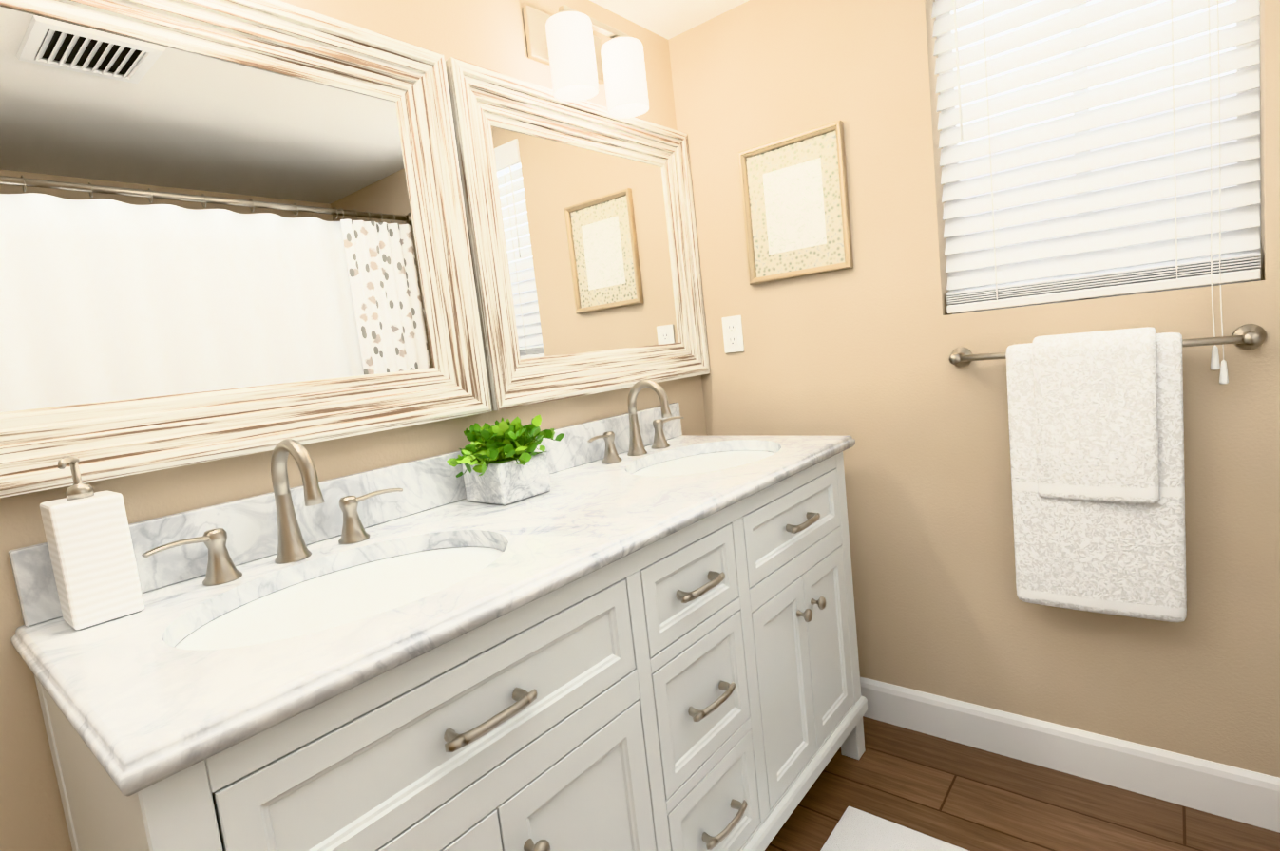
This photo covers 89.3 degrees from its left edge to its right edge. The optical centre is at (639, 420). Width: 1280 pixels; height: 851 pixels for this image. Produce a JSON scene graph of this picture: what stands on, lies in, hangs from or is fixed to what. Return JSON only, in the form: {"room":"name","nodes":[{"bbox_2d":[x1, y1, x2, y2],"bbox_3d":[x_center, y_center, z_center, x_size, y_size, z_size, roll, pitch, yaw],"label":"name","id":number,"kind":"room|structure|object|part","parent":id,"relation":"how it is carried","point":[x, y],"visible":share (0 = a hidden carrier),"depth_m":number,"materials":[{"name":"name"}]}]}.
{"room":"bathroom","nodes":[
{"label":"bathroom","id":0,"kind":"room"},
{"bbox_2d":[8,402,685,626],"bbox_3d":[-0.359,0.113,1.455,0.020,0.105,1.526,-1,8,40],"label":"backsplash","id":1,"kind":"structure","parent":0,"relation":"attached to","point":[431,482],"depth_m":1.09,"materials":[{"name":"white stone"}]},
{"bbox_2d":[0,0,706,850],"bbox_3d":[-0.738,0.078,1.017,0.001,2.130,3.000,-1,8,40],"label":"wall","id":2,"kind":"structure","parent":0,"point":[488,34],"depth_m":1.24,"materials":[{"name":"paint"}]},
{"bbox_2d":[0,0,491,497],"bbox_3d":[-0.688,-0.322,1.052,0.041,0.762,0.962,-1,8,40],"label":"mirror","id":3,"kind":"object","parent":2,"relation":"attached to","point":[232,228],"visible":0.98,"depth_m":1.06,"materials":[{"name":"mirror"}]},
{"bbox_2d":[444,57,709,410],"bbox_3d":[-0.099,-0.464,1.768,0.041,0.762,0.878,-1,8,40],"label":"mirror","id":4,"kind":"object","parent":2,"relation":"attached to","point":[582,227],"visible":0.96,"depth_m":1.69,"materials":[{"name":"beige wood"}]},
{"label":"glass","id":5,"kind":"part","parent":4,"relation":"part of","materials":[{"name":"beige mirror"}]},
{"bbox_2d":[522,4,649,117],"bbox_3d":[-0.127,-0.917,1.644,0.168,0.230,0.306,-1,8,40],"label":"light","id":6,"kind":"object","parent":2,"relation":"attached to","point":[563,43],"visible":1,"depth_m":1.61,"materials":[{"name":"white glass"}]},
{"bbox_3d":[-0.141,-0.971,1.645,0.147,0.120,0.270,-1,8,40],"label":"arm","id":7,"kind":"part","parent":6,"relation":"part of"},
{"bbox_2d":[589,0,749,39],"bbox_3d":[0.034,-0.992,0.170,2.300,0.001,3.000,-1,8,40],"label":"ceiling","id":8,"kind":"structure","parent":0,"point":[667,19],"depth_m":1.88,"materials":[{"name":"white paint"}]},
{"bbox_2d":[668,0,1279,778],"bbox_3d":[1.140,-0.284,1.493,2.300,2.340,0.195,-1,8,40],"label":"wall","id":9,"kind":"structure","parent":0,"point":[869,342],"depth_m":1.69,"materials":[{"name":"paint"}]},
{"bbox_2d":[721,315,744,353],"bbox_3d":[0.294,-0.272,2.057,0.070,0.114,0.008,-1,8,40],"label":"electrical outlet plate","id":10,"kind":"object","parent":9,"relation":"attached to","point":[733,334],"visible":1,"depth_m":2.05,"materials":[{"name":"white plastic"}]},
{"bbox_2d":[738,119,853,285],"bbox_3d":[0.440,-0.609,1.862,0.316,0.390,0.021,-1,8,40],"label":"framed art","id":11,"kind":"object","parent":9,"relation":"attached to","point":[794,195],"visible":0.96,"depth_m":1.86,"materials":[{"name":"beige"}]},
{"bbox_2d":[859,676,1279,833],"bbox_3d":[0.928,0.834,1.752,1.610,0.120,0.012,-1,8,40],"label":"baseboard","id":12,"kind":"structure","parent":9,"relation":"attached to","point":[1245,796],"depth_m":1.60,"materials":[{"name":"white wood"}]},
{"bbox_2d":[935,0,1260,314],"bbox_3d":[1.028,-0.716,1.509,0.600,0.865,0.020,-1,8,40],"label":"window","id":13,"kind":"structure","parent":9,"relation":"in","point":[1072,30],"depth_m":1.48,"materials":[{"name":"white"}]},
{"bbox_2d":[931,0,1260,384],"bbox_3d":[0.983,-0.603,1.451,0.598,1.064,0.113,-1,8,40],"label":"window blind","id":14,"kind":"object","parent":13,"relation":"attached to","point":[1177,260],"visible":0.92,"depth_m":1.45,"materials":[{"name":"white plastic"}]},
{"bbox_2d":[949,324,1266,622],"bbox_3d":[1.024,0.120,1.472,0.587,0.638,0.104,-1,8,40],"label":"towel rail","id":15,"kind":"object","parent":9,"relation":"attached to","point":[1096,422],"visible":1,"depth_m":1.42,"materials":[{"name":"white fabric"}]},
{"bbox_2d":[1031,326,1159,504],"bbox_3d":[1.011,-0.009,1.442,0.223,0.375,0.082,-1,8,40],"label":"hand towel","id":16,"kind":"object","parent":15,"relation":"hanging from","point":[1096,394],"depth_m":1.41,"materials":[{"name":"white fabric"}]},
{"bbox_2d":[1005,331,1186,622],"bbox_3d":[1.020,0.130,1.460,0.321,0.625,0.056,-1,8,40],"label":"bath towel","id":17,"kind":"object","parent":15,"relation":"hanging from","point":[1096,422],"depth_m":1.42,"materials":[{"name":"white fabric"}]},
{"bbox_2d":[764,716,1279,850],"bbox_3d":[0.262,1.114,0.398,2.300,0.001,3.000,-1,8,40],"label":"floor","id":18,"kind":"structure","parent":0,"point":[968,798],"depth_m":1.55,"materials":[{"name":"brown wood"}]},
{"bbox_2d":[15,439,867,850],"bbox_3d":[-0.091,0.616,1.333,0.571,0.860,1.550,-1,8,40],"label":"bathroom vanity","id":19,"kind":"object","parent":18,"relation":"on","point":[632,630],"depth_m":0.96,"materials":[{"name":"white paint"}]},
{"bbox_2d":[10,435,854,789],"bbox_3d":[-0.141,0.176,1.288,0.566,0.030,1.557,-1,8,40],"label":"countertop","id":20,"kind":"structure","parent":19,"relation":"on","point":[143,694],"depth_m":0.82,"materials":[{"name":"white stone"}]},
{"bbox_2d":[39,456,144,630],"bbox_3d":[-0.742,0.157,0.872,0.077,0.224,0.075,-1,8,40],"label":"soap dispenser","id":21,"kind":"object","parent":20,"relation":"on","point":[91,551],"visible":1,"depth_m":0.85,"materials":[{"name":"white ceramic"}]},
{"bbox_2d":[133,439,407,588],"bbox_3d":[-0.548,0.129,1.034,0.155,0.201,0.400,-1,8,40],"label":"faucet","id":22,"kind":"object","parent":20,"relation":"on","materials":[{"name":"silver metal"}]},
{"bbox_2d":[168,534,514,660],"bbox_3d":[-0.396,0.323,0.947,0.358,0.157,0.478,-1,8,40],"label":"sink","id":23,"kind":"object","parent":20,"relation":"in","point":[240,627],"depth_m":0.97,"materials":[{"name":"white ceramic"}]},
{"bbox_2d":[446,415,564,505],"bbox_3d":[-0.284,0.079,1.360,0.203,0.174,0.274,-1,8,40],"label":"potted plant","id":24,"kind":"object","parent":20,"relation":"on","point":[508,466],"visible":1,"depth_m":1.33,"materials":[{"name":"green plant"}]},
{"bbox_3d":[-0.285,0.121,1.384,0.130,0.087,0.130,-1,8,40],"label":"pot","id":25,"kind":"part","parent":24,"relation":"part of","materials":[{"name":"stone"}]},
{"bbox_2d":[578,379,684,462],"bbox_3d":[0.021,-0.007,1.725,0.155,0.201,0.399,-1,8,40],"label":"faucet","id":26,"kind":"object","parent":20,"relation":"on","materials":[{"name":"silver metal"}]},
{"bbox_2d":[628,443,776,474],"bbox_3d":[0.172,0.186,1.638,0.358,0.157,0.478,-1,8,40],"label":"sink","id":27,"kind":"object","parent":20,"relation":"in","point":[709,458],"depth_m":1.74,"materials":[{"name":"white ceramic"}]},
{"bbox_2d":[820,806,968,850],"bbox_3d":[0.452,1.008,1.112,0.514,0.013,0.820,-1,8,40],"label":"bath mat","id":28,"kind":"object","parent":18,"relation":"on","point":[855,830],"visible":1,"depth_m":1.48,"materials":[{"name":"white fabric"}]}
]}

